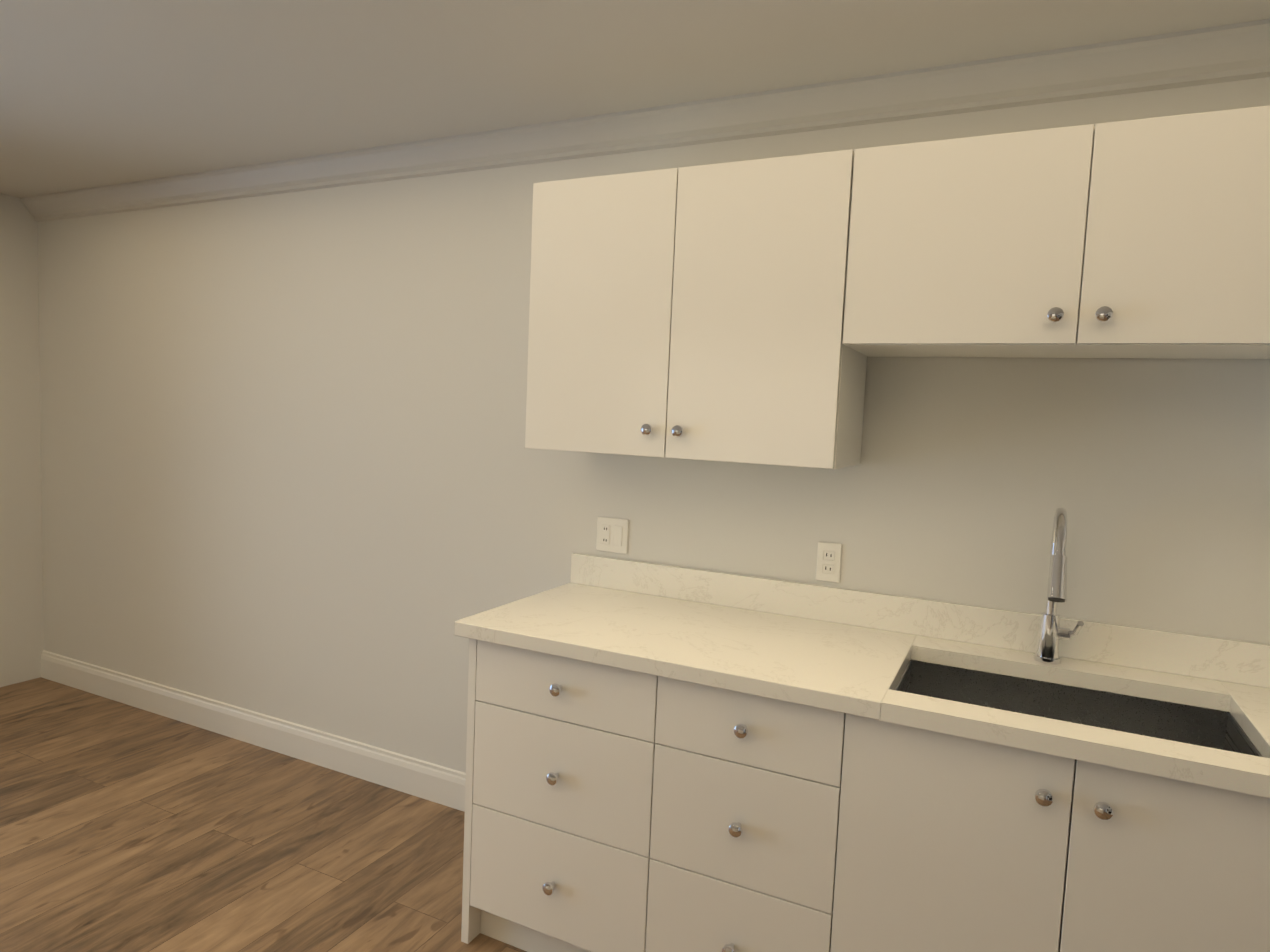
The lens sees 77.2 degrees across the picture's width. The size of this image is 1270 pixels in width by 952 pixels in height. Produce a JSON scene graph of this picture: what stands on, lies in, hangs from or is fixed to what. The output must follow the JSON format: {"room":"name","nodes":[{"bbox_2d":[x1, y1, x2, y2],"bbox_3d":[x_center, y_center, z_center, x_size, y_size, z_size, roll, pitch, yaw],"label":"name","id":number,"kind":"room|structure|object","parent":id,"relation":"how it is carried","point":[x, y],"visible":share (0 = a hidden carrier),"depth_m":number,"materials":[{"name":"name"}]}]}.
{"room":"kitchen","nodes":[
{"label":"kitchen","id":0,"kind":"room"},
{"bbox_2d":[0,194,43,686],"bbox_3d":[-4.757,0.026,0.688,0.100,2.430,7.800,5,5,26],"label":"wall","id":1,"kind":"structure","parent":0,"point":[21,609],"depth_m":3.99,"materials":[{"name":"white paint"}]},
{"bbox_2d":[0,677,526,951],"bbox_3d":[-1.805,1.526,-0.674,6.800,0.100,7.800,5,5,26],"label":"floor","id":2,"kind":"structure","parent":0,"point":[125,827],"depth_m":2.66,"materials":[{"name":"brown wood"}]},
{"bbox_2d":[461,638,660,951],"bbox_3d":[-0.087,0.876,2.348,0.564,0.880,0.596,5,5,26],"label":"base cabinet","id":3,"kind":"object","parent":2,"relation":"on","point":[607,808],"depth_m":2.07,"materials":[{"name":"white wood"}]},
{"bbox_2d":[649,677,892,951],"bbox_3d":[0.376,0.913,2.124,0.467,0.880,0.596,5,5,26],"label":"base cabinet","id":4,"kind":"object","parent":2,"relation":"on","point":[771,816],"depth_m":1.82,"materials":[{"name":"white wood"}]},
{"bbox_2d":[454,553,1269,797],"bbox_3d":[1.188,0.469,1.682,3.425,0.139,0.632,5,5,26],"label":"countertop","id":5,"kind":"structure","parent":4,"relation":"on","point":[848,651],"depth_m":1.99,"materials":[{"name":"white stone"}]},
{"bbox_2d":[1034,507,1083,664],"bbox_3d":[1.022,0.276,1.896,0.097,0.397,0.261,5,5,26],"label":"pull-down faucet","id":6,"kind":"object","parent":5,"relation":"on","point":[1052,632],"visible":1,"depth_m":1.95,"materials":[{"name":"silver metal"}]},
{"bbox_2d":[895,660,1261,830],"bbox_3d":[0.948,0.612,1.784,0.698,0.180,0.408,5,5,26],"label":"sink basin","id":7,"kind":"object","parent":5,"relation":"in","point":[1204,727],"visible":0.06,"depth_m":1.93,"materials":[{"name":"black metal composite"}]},
{"bbox_2d":[0,0,1269,197],"bbox_3d":[-1.697,-0.994,-0.867,6.800,0.100,7.800,5,5,26],"label":"ceiling","id":8,"kind":"structure","parent":0,"point":[100,92],"depth_m":2.14,"materials":[{"name":"white paint"}]},
{"bbox_2d":[38,77,1269,772],"bbox_3d":[-0.060,0.073,2.683,6.600,2.430,0.100,5,5,26],"label":"wall","id":9,"kind":"structure","parent":0,"point":[294,469],"depth_m":2.95,"materials":[{"name":"white paint"}]},
{"bbox_2d":[41,650,465,811],"bbox_3d":[-1.663,1.095,3.460,3.194,0.140,0.016,5,5,26],"label":"baseboard","id":10,"kind":"structure","parent":9,"relation":"attached to","point":[436,783],"depth_m":3.40,"materials":[{"name":"white paint"}]},
{"bbox_2d":[596,516,628,553],"bbox_3d":[-0.076,0.196,2.635,0.116,0.115,0.008,5,5,26],"label":"outlet","id":11,"kind":"object","parent":9,"relation":"attached to","point":[612,534],"visible":1,"depth_m":2.63,"materials":[{"name":"white plastic"}]},
{"bbox_2d":[20,19,1269,221],"bbox_3d":[-0.050,-1.084,2.514,6.600,0.098,0.078,5,5,26],"label":"crown molding","id":12,"kind":"structure","parent":9,"relation":"attached to","point":[1224,53],"depth_m":2.31,"materials":[{"name":"white paint"}]},
{"bbox_2d":[525,150,866,468],"bbox_3d":[0.167,-0.439,2.265,0.907,0.767,0.392,5,5,26],"label":"upper cabinet","id":13,"kind":"object","parent":9,"relation":"attached to","point":[695,312],"visible":1,"depth_m":2.09,"materials":[{"name":"white wood"}]},
{"bbox_2d":[816,542,841,582],"bbox_3d":[0.566,0.252,2.324,0.070,0.115,0.008,5,5,26],"label":"electrical outlet","id":14,"kind":"object","parent":9,"relation":"attached to","point":[828,566],"visible":1,"depth_m":2.32,"materials":[{"name":"white plastic"}]},
{"bbox_2d":[843,106,1269,358],"bbox_3d":[1.030,-0.522,1.837,0.997,0.462,0.392,5,5,26],"label":"upper cabinet","id":15,"kind":"object","parent":9,"relation":"attached to","point":[1145,238],"visible":1,"depth_m":1.71,"materials":[{"name":"white wood"}]}
]}

